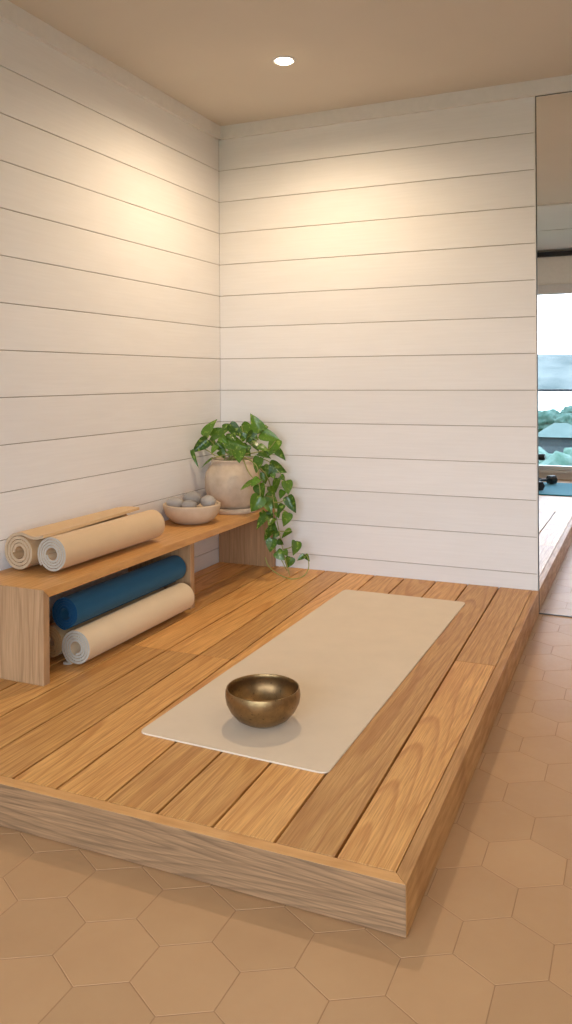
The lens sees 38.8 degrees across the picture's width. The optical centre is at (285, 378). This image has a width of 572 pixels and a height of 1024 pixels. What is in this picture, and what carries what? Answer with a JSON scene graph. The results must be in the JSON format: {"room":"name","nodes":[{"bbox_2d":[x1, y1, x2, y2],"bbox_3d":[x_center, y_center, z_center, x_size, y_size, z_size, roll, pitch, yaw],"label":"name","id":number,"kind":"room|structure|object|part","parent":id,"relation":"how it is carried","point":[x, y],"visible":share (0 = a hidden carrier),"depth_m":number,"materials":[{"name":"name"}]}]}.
{"room":"exercise studio","nodes":[
{"label":"exercise studio","id":0,"kind":"room"},
{"bbox_2d":[0,19,220,624],"bbox_3d":[-1.522,-0.130,2.147,0.120,2.671,5.450,0,0,24],"label":"wall","id":1,"kind":"structure","parent":0,"point":[110,272],"depth_m":3.57,"materials":[{"name":"white wood"}]},
{"bbox_2d":[0,0,219,139],"bbox_3d":[-0.963,-1.383,3.263,0.024,0.072,2.950,0,0,24],"label":"trim","id":2,"kind":"structure","parent":1,"relation":"attached to","point":[10,13],"depth_m":3.56,"materials":[{"name":"white paint"}]},
{"bbox_2d":[0,614,571,1023],"bbox_3d":[0.367,1.173,1.355,4.292,0.060,5.826,0,0,24],"label":"floor","id":3,"kind":"structure","parent":0,"point":[87,936],"depth_m":1.68,"materials":[{"name":"tile"}]},
{"bbox_2d":[0,562,538,937],"bbox_3d":[-0.059,1.090,3.135,1.745,0.112,2.469,0,0,24],"label":"wooden platform","id":4,"kind":"object","parent":3,"relation":"on","point":[361,841],"visible":0.76,"depth_m":2.17,"materials":[{"name":"brown wood"}]},
{"bbox_2d":[49,587,163,657],"bbox_3d":[-0.731,0.974,3.321,0.119,0.120,0.710,0,0,24],"label":"rolled mat","id":5,"kind":"object","parent":4,"relation":"on","point":[56,634],"visible":0.3,"depth_m":3.00,"materials":[{"name":"beige rubber"}]},
{"bbox_2d":[62,583,193,664],"bbox_3d":[-0.610,0.973,3.268,0.124,0.129,0.741,0,0,24],"label":"rolled mat","id":6,"kind":"object","parent":4,"relation":"on","point":[88,641],"visible":1,"depth_m":3.13,"materials":[{"name":"beige rubber"}]},
{"bbox_2d":[52,555,185,629],"bbox_3d":[-0.652,0.856,3.306,0.113,0.118,0.765,0,0,24],"label":"rolled mat","id":7,"kind":"object","parent":6,"relation":"on","point":[71,610],"visible":1,"depth_m":3.17,"materials":[{"name":"blue rubber"}]},
{"bbox_2d":[0,506,275,685],"bbox_3d":[-0.593,0.876,3.676,0.338,0.324,1.896,0,0,24],"label":"wooden bench","id":8,"kind":"object","parent":4,"relation":"on","point":[25,593],"visible":0.66,"depth_m":3.00,"materials":[{"name":"brown wood"}]},
{"bbox_3d":[-0.967,0.879,2.822,0.338,0.324,0.031,0,0,24],"label":"panel","id":9,"kind":"part","parent":8,"relation":"part of","materials":[{"name":"brown wood"}]},
{"bbox_2d":[5,506,138,568],"bbox_3d":[-0.843,0.636,3.293,0.183,0.144,0.630,0,0,24],"label":"rolled mat","id":10,"kind":"object","parent":8,"relation":"on","point":[21,548],"visible":0.51,"depth_m":3.04,"materials":[{"name":"beige rubber"}]},
{"bbox_2d":[37,510,164,570],"bbox_3d":[-0.724,0.643,3.280,0.130,0.125,0.669,0,0,24],"label":"rolled mat","id":11,"kind":"object","parent":8,"relation":"on","point":[64,550],"visible":1,"depth_m":3.15,"materials":[{"name":"beige rubber"}]},
{"bbox_3d":[-0.574,0.891,3.724,0.334,0.294,0.036,0,0,24],"label":"divider panel","id":12,"kind":"part","parent":8,"relation":"part of","materials":[{"name":"brown wood"}]},
{"bbox_2d":[163,501,220,524],"bbox_3d":[-0.465,0.666,4.023,0.284,0.094,0.284,0,0,24],"label":"stone bowl","id":13,"kind":"object","parent":8,"relation":"on","point":[200,514],"visible":0.76,"depth_m":3.91,"materials":[{"name":"stone"}]},
{"bbox_2d":[166,497,182,506],"bbox_3d":[-0.546,0.613,3.996,0.083,0.059,0.075,0,0,24],"label":"pebble","id":14,"kind":"object","parent":13,"relation":"on","point":[173,501],"visible":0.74,"depth_m":3.97,"materials":[{"name":"grey stone"}]},
{"bbox_2d":[181,500,196,507],"bbox_3d":[-0.472,0.617,3.960,0.075,0.047,0.066,0,0,24],"label":"pebble","id":15,"kind":"object","parent":13,"relation":"on","point":[188,503],"visible":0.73,"depth_m":3.94,"materials":[{"name":"stone"}]},
{"bbox_2d":[183,491,201,504],"bbox_3d":[-0.469,0.602,4.061,0.094,0.073,0.081,0,0,24],"label":"pebble","id":16,"kind":"object","parent":13,"relation":"on","point":[194,496],"visible":0.73,"depth_m":4.03,"materials":[{"name":"stone"}]},
{"bbox_2d":[200,495,215,506],"bbox_3d":[-0.385,0.609,4.020,0.083,0.061,0.077,0,0,24],"label":"pebble","id":17,"kind":"object","parent":13,"relation":"on","point":[208,500],"visible":0.86,"depth_m":3.99,"materials":[{"name":"grey stone"}]},
{"bbox_2d":[205,457,260,508],"bbox_3d":[-0.284,0.561,4.357,0.301,0.261,0.301,0,0,24],"label":"pot","id":18,"kind":"object","parent":8,"relation":"on","point":[228,480],"depth_m":4.24,"materials":[{"name":"beige ceramic"}]},
{"bbox_3d":[-0.219,0.874,4.531,0.338,0.324,0.031,0,0,24],"label":"panel","id":19,"kind":"part","parent":8,"relation":"part of","materials":[{"name":"brown wood"}]},
{"bbox_2d":[190,413,309,578],"bbox_3d":[-0.197,0.610,4.251,0.580,0.848,0.431,0,0,24],"label":"pothos","id":20,"kind":"object","parent":8,"relation":"on","point":[234,481],"visible":1,"depth_m":4.28,"materials":[{"name":"plant"}]},
{"bbox_2d":[141,590,464,773],"bbox_3d":[0.193,1.030,3.037,0.610,0.005,1.757,0,0,24],"label":"yoga mat","id":21,"kind":"object","parent":4,"relation":"on","point":[348,656],"visible":1,"depth_m":2.79,"materials":[{"name":"beige fabric"}]},
{"bbox_2d":[225,674,299,727],"bbox_3d":[-0.069,0.977,2.435,0.226,0.105,0.226,0,0,24],"label":"bowl","id":22,"kind":"object","parent":21,"relation":"on","point":[255,700],"visible":1,"depth_m":2.39,"materials":[{"name":"brown metal"}]},
{"bbox_2d":[8,0,571,125],"bbox_3d":[0.344,-1.478,1.294,4.200,0.100,5.710,0,0,24],"label":"ceiling","id":23,"kind":"structure","parent":0,"point":[214,58],"depth_m":3.48,"materials":[{"name":"paint"}]},
{"bbox_2d":[272,56,295,65],"bbox_3d":[-0.009,-1.419,3.642,0.108,0.020,0.108,0,0,24],"label":"recessed light","id":24,"kind":"object","parent":23,"relation":"in","point":[279,60],"visible":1,"depth_m":3.62,"materials":[{"name":"white paint"}]},
{"bbox_2d":[218,97,538,590],"bbox_3d":[0.383,-0.142,4.353,1.861,2.671,0.120,0,0,24],"label":"wall","id":25,"kind":"structure","parent":0,"point":[377,296],"depth_m":4.21,"materials":[{"name":"white wood"}]},
{"bbox_2d":[219,74,571,140],"bbox_3d":[1.445,-1.399,3.806,4.000,0.072,0.024,0,0,24],"label":"trim","id":26,"kind":"structure","parent":25,"relation":"attached to","point":[559,84],"depth_m":4.16,"materials":[{"name":"white paint"}]},
{"bbox_2d":[534,96,538,590],"bbox_3d":[1.211,-0.168,3.930,0.006,2.388,0.015,0,0,24],"label":"trim","id":27,"kind":"structure","parent":25,"relation":"attached to","point":[534,96],"depth_m":3.92,"materials":[{"name":"white paint"}]},
{"bbox_3d":[2.323,-0.155,3.511,2.369,2.671,0.108,0,0,24],"label":"wall","id":28,"kind":"structure","parent":0,"visible":0},
{"bbox_2d":[535,91,571,617],"bbox_3d":[2.070,-0.118,3.553,1.867,2.500,0.014,0,0,24],"label":"wall mirror","id":29,"kind":"object","parent":28,"relation":"attached to","point":[553,112],"visible":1,"depth_m":3.89,"materials":[{"name":"clear glass"}]}
]}

